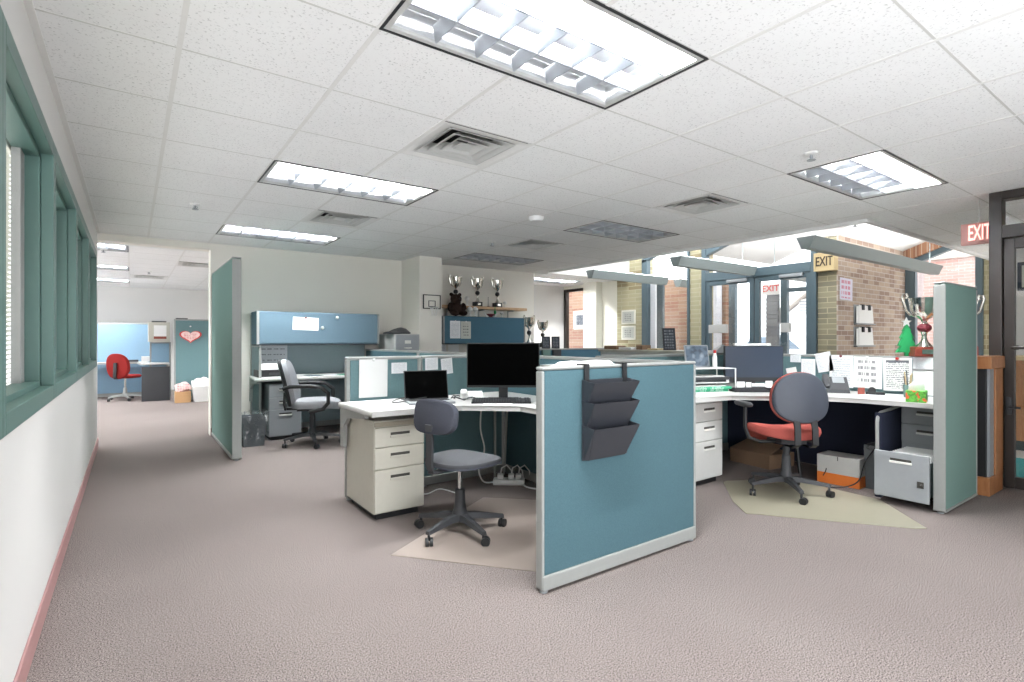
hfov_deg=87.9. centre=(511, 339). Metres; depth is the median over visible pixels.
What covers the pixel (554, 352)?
box
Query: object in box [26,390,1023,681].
floor
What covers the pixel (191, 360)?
partition
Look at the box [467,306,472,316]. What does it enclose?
figurine
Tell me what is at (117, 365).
swivel chair
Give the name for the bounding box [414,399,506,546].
chair
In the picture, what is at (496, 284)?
cup
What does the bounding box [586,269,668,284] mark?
pendant light
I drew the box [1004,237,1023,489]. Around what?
door
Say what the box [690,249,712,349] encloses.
brick wall
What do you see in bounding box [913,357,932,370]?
sheet
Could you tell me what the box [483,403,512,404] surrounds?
paper sheet
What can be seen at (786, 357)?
wall
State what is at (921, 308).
trophy
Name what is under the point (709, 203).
ceiling vent
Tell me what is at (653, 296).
window
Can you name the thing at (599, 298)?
wall column
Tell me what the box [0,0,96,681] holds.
wall
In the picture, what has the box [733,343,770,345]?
bar
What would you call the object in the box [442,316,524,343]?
upper cabinet
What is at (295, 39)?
ceiling
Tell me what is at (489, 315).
dish
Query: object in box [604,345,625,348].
flat box
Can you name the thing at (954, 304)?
partition
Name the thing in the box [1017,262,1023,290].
wall picture
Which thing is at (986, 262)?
brick wall
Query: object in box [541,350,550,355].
box
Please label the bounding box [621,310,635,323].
wall picture
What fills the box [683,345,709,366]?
picture frame
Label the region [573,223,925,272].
vault
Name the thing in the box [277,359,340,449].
armchair
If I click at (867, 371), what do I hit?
sheet
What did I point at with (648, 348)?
flat box
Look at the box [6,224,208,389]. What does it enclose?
wall
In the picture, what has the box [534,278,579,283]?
ceiling light
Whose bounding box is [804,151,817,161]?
sprinkler head
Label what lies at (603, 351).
countertop
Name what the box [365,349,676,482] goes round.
wall
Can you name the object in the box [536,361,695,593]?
cubicle partition
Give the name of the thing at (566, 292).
window
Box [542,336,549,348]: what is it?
picture frame
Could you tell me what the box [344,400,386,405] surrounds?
paper sheet
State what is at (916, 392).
tissue box
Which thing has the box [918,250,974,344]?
brick building
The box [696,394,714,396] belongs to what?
paper sheet
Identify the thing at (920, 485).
sticker
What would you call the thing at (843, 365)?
sheet
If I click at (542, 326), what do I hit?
cup
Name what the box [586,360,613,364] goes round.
pile
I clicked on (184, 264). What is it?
ceiling vent
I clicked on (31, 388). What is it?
window
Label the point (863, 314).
paper holder
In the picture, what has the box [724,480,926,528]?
chair mat
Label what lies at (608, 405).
file
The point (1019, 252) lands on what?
wall
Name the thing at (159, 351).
wall
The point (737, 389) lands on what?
keyboard
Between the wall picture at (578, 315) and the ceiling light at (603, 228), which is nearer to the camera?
the ceiling light at (603, 228)
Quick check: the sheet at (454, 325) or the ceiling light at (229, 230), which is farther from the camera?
the sheet at (454, 325)
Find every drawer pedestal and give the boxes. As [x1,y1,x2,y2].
[261,381,300,439]
[347,415,423,519]
[696,401,721,485]
[874,407,932,504]
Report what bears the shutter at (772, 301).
attached to the window at (784, 284)
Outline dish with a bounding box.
[484,312,497,316]
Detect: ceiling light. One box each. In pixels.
[97,243,128,251]
[97,265,128,270]
[97,279,129,282]
[216,225,339,244]
[257,160,438,205]
[379,0,708,109]
[454,253,543,264]
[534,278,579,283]
[563,220,679,242]
[787,149,947,199]
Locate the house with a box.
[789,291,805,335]
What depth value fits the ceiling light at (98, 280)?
10.91 m
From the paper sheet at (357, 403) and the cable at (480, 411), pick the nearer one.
the paper sheet at (357, 403)
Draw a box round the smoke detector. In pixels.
[529,215,543,222]
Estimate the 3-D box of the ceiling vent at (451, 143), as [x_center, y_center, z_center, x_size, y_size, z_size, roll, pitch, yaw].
[-0.299,-1.253,3.328,0.600,0.114,0.600,0,0,-36]
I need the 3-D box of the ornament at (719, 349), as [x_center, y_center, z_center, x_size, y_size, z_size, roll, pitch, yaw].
[2.253,0.096,5.677,0.240,0.085,0.200,0,0,0]
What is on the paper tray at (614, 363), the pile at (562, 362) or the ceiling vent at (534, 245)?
the pile at (562, 362)
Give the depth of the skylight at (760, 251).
9.61 m
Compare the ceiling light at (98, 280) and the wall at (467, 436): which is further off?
the ceiling light at (98, 280)
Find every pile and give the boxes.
[554,361,589,364]
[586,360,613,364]
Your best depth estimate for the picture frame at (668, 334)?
6.60 m
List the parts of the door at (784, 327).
push plate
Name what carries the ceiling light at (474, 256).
attached to the ceiling at (295, 39)
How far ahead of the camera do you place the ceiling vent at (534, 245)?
6.78 m
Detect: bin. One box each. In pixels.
[191,377,208,401]
[242,412,268,447]
[864,442,874,488]
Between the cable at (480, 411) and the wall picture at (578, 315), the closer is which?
the cable at (480, 411)
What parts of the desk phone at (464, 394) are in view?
cord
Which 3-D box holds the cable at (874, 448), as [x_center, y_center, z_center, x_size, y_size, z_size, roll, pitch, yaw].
[2.701,1.019,4.278,0.434,0.364,0.074,0,0,22]
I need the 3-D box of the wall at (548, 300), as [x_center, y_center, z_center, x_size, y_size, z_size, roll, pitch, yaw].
[0.572,-0.010,10.870,2.600,2.420,1.500,0,0,-36]
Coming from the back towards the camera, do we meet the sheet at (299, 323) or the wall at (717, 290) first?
the wall at (717, 290)
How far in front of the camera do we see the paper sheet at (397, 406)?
3.64 m
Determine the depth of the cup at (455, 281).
8.44 m
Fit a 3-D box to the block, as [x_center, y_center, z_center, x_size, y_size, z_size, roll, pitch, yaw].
[-7.673,0.404,11.110,0.140,0.110,0.140,0,0,-36]
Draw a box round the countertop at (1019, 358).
[986,355,1023,450]
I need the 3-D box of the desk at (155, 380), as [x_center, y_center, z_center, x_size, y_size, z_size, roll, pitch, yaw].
[-7.865,0.830,10.554,1.720,0.740,1.280,0,0,-36]
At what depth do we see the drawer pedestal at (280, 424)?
6.35 m
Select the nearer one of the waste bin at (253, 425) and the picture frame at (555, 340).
the waste bin at (253, 425)
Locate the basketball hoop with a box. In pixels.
[423,294,440,315]
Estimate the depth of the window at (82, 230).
4.53 m
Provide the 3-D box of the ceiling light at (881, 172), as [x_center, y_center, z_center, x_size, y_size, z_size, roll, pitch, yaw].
[2.661,-1.263,3.946,1.229,0.134,0.612,0,0,-36]
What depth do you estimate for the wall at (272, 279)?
7.45 m
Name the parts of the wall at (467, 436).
fabric panel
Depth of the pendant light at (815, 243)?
6.57 m
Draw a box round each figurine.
[464,296,469,305]
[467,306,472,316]
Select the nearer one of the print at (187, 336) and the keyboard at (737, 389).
the keyboard at (737, 389)
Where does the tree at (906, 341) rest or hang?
on the wall at (786, 357)
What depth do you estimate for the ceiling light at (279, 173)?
4.16 m
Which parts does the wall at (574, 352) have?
frame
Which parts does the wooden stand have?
black panel, post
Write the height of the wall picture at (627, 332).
0.280 m
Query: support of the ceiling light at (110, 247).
attached to the ceiling at (295, 39)
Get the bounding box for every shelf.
[442,305,526,317]
[696,380,728,383]
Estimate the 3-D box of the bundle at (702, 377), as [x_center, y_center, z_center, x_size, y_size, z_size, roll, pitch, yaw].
[1.719,0.347,4.772,0.400,0.056,0.210,0,0,-16]
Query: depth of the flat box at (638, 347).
6.92 m
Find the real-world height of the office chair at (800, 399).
0.959 m
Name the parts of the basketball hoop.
frame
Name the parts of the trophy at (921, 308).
handle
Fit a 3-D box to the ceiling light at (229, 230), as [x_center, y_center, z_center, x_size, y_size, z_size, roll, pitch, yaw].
[-2.688,-1.263,6.131,1.229,0.134,0.612,0,0,-36]
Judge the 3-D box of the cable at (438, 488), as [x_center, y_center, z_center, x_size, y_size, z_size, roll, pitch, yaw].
[-0.639,1.192,4.166,0.382,0.010,0.130,0,0,-10]
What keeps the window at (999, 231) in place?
in the wall
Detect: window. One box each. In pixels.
[0,5,2,439]
[3,13,54,437]
[55,146,76,397]
[77,202,88,380]
[89,233,96,371]
[564,288,582,347]
[642,251,689,347]
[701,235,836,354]
[729,280,805,353]
[903,242,983,355]
[989,187,1023,486]
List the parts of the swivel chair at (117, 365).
leg, backrest, seat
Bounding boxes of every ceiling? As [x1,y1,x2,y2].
[32,0,1023,290]
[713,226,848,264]
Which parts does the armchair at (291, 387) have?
backrest, leg, arm, seat plate, leg, seat, arm, leg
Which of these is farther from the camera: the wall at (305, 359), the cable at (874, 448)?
the wall at (305, 359)
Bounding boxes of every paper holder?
[854,304,875,324]
[854,327,875,346]
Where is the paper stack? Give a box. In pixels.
[619,347,635,349]
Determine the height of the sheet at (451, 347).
0.240 m
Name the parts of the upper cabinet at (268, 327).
trim, rail, trim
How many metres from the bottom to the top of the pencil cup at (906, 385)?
0.211 m
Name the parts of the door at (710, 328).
push plate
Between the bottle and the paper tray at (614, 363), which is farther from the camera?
the bottle
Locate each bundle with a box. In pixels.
[696,374,729,381]
[696,383,731,391]
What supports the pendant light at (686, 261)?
hanging from the vault
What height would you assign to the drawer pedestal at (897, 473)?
0.690 m
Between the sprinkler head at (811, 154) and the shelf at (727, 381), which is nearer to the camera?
the sprinkler head at (811, 154)
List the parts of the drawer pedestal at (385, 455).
drawer, drawer, drawer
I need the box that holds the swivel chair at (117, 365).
[106,354,141,401]
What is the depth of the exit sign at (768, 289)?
10.39 m
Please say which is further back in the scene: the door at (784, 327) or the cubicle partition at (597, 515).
the door at (784, 327)
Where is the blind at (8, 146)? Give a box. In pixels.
[6,139,10,383]
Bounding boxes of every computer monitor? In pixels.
[467,343,539,397]
[723,346,782,387]
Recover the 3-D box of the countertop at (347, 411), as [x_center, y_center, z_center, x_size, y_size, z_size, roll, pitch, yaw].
[-0.122,0.830,3.558,1.480,0.740,1.905,0,0,-36]
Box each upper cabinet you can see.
[251,311,378,345]
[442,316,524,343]
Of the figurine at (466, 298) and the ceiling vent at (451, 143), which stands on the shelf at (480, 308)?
the figurine at (466, 298)
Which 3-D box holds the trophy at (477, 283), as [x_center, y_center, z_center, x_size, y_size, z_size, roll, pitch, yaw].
[-0.568,-0.793,8.736,0.194,0.496,0.164,0,0,4]
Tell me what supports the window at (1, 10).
in the wall at (44, 461)
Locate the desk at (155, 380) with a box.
[97,361,169,401]
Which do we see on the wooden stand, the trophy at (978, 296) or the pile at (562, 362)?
the trophy at (978, 296)
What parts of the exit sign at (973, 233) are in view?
stem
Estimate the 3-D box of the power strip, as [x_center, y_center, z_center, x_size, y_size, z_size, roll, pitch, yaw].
[0.003,1.122,4.428,0.316,0.155,0.136,0,0,2]
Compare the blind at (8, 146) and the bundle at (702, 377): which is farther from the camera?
the bundle at (702, 377)
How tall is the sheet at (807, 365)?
0.160 m
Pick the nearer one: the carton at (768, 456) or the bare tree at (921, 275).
the carton at (768, 456)
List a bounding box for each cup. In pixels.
[451,277,460,289]
[473,278,481,301]
[492,280,501,302]
[525,317,533,341]
[538,322,546,342]
[903,371,912,396]
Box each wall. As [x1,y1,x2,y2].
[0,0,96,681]
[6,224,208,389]
[97,233,533,435]
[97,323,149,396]
[150,342,170,396]
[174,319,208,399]
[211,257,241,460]
[250,315,364,427]
[252,346,260,413]
[345,355,502,499]
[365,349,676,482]
[534,285,563,347]
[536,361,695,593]
[540,348,603,356]
[569,278,728,349]
[595,353,727,449]
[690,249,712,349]
[713,285,721,348]
[734,354,932,396]
[837,235,904,355]
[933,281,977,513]
[984,259,988,355]
[1016,248,1023,354]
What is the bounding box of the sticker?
[917,482,923,488]
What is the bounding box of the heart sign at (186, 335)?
[179,326,201,342]
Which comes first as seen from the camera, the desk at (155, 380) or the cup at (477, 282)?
the cup at (477, 282)
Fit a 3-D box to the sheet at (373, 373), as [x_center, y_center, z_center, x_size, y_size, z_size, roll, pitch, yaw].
[-1.054,0.292,4.052,0.228,0.297,0.019,0,0,-36]
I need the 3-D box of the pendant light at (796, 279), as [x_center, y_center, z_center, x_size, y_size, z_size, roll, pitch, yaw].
[4.812,-1.595,8.990,1.900,1.190,0.200,0,0,-36]
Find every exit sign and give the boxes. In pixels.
[762,283,779,294]
[814,253,837,271]
[961,200,988,245]
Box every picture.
[543,337,548,347]
[574,311,582,328]
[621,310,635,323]
[621,326,635,339]
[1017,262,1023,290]
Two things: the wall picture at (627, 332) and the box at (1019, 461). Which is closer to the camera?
the box at (1019, 461)
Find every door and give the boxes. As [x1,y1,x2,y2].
[706,277,754,349]
[755,271,809,353]
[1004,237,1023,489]
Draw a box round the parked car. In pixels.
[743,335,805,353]
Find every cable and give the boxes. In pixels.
[392,397,426,402]
[424,488,454,494]
[478,411,492,482]
[831,448,874,487]
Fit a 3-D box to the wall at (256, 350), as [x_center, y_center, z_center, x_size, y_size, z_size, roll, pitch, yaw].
[-3.177,0.640,6.594,0.040,1.120,0.480,0,0,-36]
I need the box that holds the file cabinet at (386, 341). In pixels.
[379,334,418,350]
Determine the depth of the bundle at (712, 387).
4.69 m
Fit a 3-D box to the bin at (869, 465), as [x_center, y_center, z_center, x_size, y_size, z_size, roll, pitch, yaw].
[2.969,1.022,4.320,0.240,0.355,0.108,0,0,-36]
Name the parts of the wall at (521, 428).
fabric panel, fabric panel, frame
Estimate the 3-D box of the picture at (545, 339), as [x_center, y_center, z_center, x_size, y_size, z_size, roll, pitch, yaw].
[0.538,0.044,8.390,0.106,0.166,0.015,0,0,-6]
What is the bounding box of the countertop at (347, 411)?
[338,391,535,476]
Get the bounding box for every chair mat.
[391,497,535,571]
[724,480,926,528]
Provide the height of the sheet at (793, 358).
0.070 m
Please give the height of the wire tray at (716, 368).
0.206 m
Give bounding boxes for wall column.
[564,281,616,347]
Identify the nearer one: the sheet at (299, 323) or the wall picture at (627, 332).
the sheet at (299, 323)
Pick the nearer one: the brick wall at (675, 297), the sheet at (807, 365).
the sheet at (807, 365)
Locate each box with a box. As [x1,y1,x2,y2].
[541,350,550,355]
[552,350,560,355]
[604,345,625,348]
[636,345,650,349]
[647,348,662,349]
[817,450,865,488]
[906,378,927,402]
[1016,458,1023,477]
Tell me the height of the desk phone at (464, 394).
0.070 m
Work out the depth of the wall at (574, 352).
8.76 m
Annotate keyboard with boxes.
[471,397,530,403]
[729,387,770,391]
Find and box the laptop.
[403,370,455,404]
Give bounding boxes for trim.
[23,0,988,276]
[34,0,1023,288]
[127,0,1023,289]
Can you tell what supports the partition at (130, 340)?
on the floor
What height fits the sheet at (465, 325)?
0.276 m
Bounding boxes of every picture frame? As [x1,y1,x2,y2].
[148,322,169,341]
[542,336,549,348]
[552,337,559,347]
[662,328,675,349]
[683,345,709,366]
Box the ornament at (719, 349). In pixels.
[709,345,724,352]
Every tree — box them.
[895,317,915,355]
[918,260,927,296]
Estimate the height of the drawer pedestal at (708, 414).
0.685 m
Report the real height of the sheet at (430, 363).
0.102 m
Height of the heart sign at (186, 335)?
0.348 m
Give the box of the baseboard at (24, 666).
[13,438,97,681]
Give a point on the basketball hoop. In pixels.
(432, 302)
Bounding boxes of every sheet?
[261,345,286,363]
[293,317,318,330]
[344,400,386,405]
[359,358,387,397]
[377,404,414,408]
[391,362,406,373]
[425,357,437,369]
[441,358,452,373]
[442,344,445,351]
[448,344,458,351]
[450,320,459,337]
[461,321,470,338]
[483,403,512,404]
[513,404,533,406]
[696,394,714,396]
[699,392,733,394]
[786,367,796,372]
[790,355,800,361]
[801,359,814,374]
[815,351,833,372]
[829,355,852,387]
[853,356,882,388]
[858,394,898,397]
[883,357,912,390]
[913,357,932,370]
[913,369,932,395]
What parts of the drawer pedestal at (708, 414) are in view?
drawer, drawer, drawer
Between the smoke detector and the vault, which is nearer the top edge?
the smoke detector
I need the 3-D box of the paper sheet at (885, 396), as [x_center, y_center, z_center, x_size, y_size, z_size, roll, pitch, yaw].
[3.009,0.459,4.349,0.240,0.001,0.240,0,0,-41]
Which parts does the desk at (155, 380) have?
panel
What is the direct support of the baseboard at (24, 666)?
attached to the wall at (44, 461)
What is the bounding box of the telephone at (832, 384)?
[822,374,850,393]
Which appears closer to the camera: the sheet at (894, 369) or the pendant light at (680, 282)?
the sheet at (894, 369)
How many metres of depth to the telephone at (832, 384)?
4.62 m
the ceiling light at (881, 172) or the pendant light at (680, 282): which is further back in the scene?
the pendant light at (680, 282)
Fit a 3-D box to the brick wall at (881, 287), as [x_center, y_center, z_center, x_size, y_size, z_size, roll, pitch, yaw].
[5.483,-0.130,8.227,2.499,2.660,0.260,0,0,-36]
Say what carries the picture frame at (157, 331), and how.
on the wall at (159, 351)
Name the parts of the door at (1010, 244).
lever handle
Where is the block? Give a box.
[141,356,149,361]
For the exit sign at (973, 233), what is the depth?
4.56 m
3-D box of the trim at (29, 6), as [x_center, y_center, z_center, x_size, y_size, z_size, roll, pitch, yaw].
[2.260,-1.208,5.590,10.810,0.085,8.650,0,0,-36]
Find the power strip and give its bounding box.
[493,464,529,485]
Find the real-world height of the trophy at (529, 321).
0.555 m
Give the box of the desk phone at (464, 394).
[451,389,482,399]
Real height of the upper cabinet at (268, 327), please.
0.427 m
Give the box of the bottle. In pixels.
[712,350,716,366]
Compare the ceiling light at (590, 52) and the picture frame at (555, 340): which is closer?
the ceiling light at (590, 52)
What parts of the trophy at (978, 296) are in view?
handle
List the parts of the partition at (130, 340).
frame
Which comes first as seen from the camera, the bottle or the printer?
the bottle
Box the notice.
[840,277,852,300]
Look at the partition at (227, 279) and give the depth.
5.51 m
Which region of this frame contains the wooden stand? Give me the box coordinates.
[977,355,1004,496]
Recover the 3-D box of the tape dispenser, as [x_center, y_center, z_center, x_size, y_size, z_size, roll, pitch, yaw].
[3.009,0.429,4.444,0.190,0.063,0.060,0,0,34]
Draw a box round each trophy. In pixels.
[449,274,461,303]
[471,276,483,305]
[491,278,502,306]
[523,315,534,342]
[537,320,547,346]
[901,293,932,356]
[977,295,985,355]
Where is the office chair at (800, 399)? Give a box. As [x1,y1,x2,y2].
[734,372,834,504]
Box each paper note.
[737,382,744,386]
[752,383,764,385]
[765,381,771,387]
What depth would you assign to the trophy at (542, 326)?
9.14 m
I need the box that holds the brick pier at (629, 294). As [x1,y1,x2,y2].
[617,259,652,346]
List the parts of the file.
plate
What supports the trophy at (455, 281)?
on the shelf at (480, 308)
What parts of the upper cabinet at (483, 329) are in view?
trim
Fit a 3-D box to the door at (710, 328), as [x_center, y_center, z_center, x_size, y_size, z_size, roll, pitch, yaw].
[3.567,0.095,8.718,0.120,2.170,0.850,0,0,-36]
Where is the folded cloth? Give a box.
[383,327,409,333]
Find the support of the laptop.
on the countertop at (347, 411)
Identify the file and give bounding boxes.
[577,362,639,460]
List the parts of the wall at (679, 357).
frame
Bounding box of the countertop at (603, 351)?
[598,349,710,355]
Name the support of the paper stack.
on the countertop at (603, 351)
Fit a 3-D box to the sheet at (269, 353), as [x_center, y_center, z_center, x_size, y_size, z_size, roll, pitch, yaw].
[-3.118,0.200,6.938,0.340,0.290,0.002,0,0,-36]
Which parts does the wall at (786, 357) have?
frame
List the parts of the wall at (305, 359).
fabric panel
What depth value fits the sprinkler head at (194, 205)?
4.69 m
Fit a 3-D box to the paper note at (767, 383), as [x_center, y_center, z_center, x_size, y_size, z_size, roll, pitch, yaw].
[2.415,0.425,4.989,0.065,0.075,0.002,0,0,0]
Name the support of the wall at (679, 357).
on the floor
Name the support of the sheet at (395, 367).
attached to the wall at (467, 436)
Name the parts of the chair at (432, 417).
leg, backrest, leg, seat plate, seat, leg, leg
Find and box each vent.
[130,274,167,279]
[177,261,208,267]
[301,210,377,228]
[400,121,529,169]
[501,239,565,250]
[654,193,750,216]
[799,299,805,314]
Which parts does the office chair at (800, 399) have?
arm post, leg, leg, seat, seat plate, backrest, leg, leg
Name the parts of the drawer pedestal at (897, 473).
drawer, drawer, drawer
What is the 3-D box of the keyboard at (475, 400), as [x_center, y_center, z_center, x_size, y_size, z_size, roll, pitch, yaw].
[-0.077,0.444,3.882,0.430,0.032,0.130,0,0,-1]
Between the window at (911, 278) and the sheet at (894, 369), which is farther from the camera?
the window at (911, 278)
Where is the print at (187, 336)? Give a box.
[181,332,199,341]
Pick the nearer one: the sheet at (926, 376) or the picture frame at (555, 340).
the sheet at (926, 376)
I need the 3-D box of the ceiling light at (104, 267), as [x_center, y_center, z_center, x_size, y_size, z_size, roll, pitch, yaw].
[-6.995,-1.263,8.646,1.229,0.134,0.612,0,0,-36]
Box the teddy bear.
[448,292,466,315]
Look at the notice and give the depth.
7.53 m
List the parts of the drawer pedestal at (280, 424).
drawer, drawer, drawer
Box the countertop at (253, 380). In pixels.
[249,372,344,401]
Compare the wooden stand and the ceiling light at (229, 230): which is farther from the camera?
the ceiling light at (229, 230)
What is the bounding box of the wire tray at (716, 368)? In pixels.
[696,367,735,387]
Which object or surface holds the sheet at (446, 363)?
attached to the wall at (467, 436)
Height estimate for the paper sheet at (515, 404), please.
0.001 m
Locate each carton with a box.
[174,382,191,402]
[730,438,793,469]
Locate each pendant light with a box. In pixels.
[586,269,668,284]
[669,243,756,275]
[673,252,686,287]
[774,238,805,281]
[796,231,942,274]
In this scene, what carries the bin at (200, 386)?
on the floor
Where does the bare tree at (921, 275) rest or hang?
on the ground
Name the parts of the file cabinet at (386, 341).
drawer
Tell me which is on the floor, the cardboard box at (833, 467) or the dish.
the cardboard box at (833, 467)
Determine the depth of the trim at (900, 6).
3.00 m
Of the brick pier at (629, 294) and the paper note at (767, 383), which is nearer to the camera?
the paper note at (767, 383)
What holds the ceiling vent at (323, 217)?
in the ceiling at (295, 39)
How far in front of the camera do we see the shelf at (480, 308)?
8.85 m
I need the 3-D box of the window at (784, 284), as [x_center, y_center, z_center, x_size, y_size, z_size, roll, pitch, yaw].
[5.455,-0.050,10.152,0.100,2.500,2.900,0,0,-36]
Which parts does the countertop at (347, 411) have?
support leg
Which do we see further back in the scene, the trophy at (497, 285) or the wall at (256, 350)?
the trophy at (497, 285)
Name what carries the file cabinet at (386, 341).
on the floor
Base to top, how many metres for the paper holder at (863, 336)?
0.295 m
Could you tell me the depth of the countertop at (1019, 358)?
5.66 m
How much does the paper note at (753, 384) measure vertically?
0.030 m
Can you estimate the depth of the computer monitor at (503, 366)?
4.01 m
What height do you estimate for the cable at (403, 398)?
0.032 m
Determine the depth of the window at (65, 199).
3.48 m
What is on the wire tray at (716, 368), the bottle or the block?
the bottle
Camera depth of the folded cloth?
7.38 m
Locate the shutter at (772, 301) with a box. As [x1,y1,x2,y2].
[766,294,779,345]
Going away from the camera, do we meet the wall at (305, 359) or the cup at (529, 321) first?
the wall at (305, 359)
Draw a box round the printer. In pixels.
[253,363,279,377]
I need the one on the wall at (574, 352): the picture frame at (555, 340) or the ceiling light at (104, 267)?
the picture frame at (555, 340)
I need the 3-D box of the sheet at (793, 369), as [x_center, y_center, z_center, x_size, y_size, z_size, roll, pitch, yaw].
[2.748,0.300,5.220,0.002,0.070,0.108,0,0,-36]
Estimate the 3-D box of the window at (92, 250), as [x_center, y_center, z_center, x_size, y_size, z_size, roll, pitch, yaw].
[-4.099,-0.329,5.090,0.132,1.223,1.270,0,0,-36]
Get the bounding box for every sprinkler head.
[190,203,199,209]
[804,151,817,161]
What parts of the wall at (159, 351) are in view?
fabric panel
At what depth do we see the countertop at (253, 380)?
6.63 m
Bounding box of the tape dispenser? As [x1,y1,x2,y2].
[858,387,884,394]
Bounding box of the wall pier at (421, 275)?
[402,256,441,351]
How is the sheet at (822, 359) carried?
attached to the wall at (786, 357)
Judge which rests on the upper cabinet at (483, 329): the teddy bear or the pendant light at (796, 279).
the teddy bear
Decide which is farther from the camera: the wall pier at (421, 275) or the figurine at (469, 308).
the figurine at (469, 308)
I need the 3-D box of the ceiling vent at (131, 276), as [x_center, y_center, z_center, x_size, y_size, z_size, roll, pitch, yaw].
[-6.958,-1.253,10.177,0.600,0.114,0.600,0,0,-36]

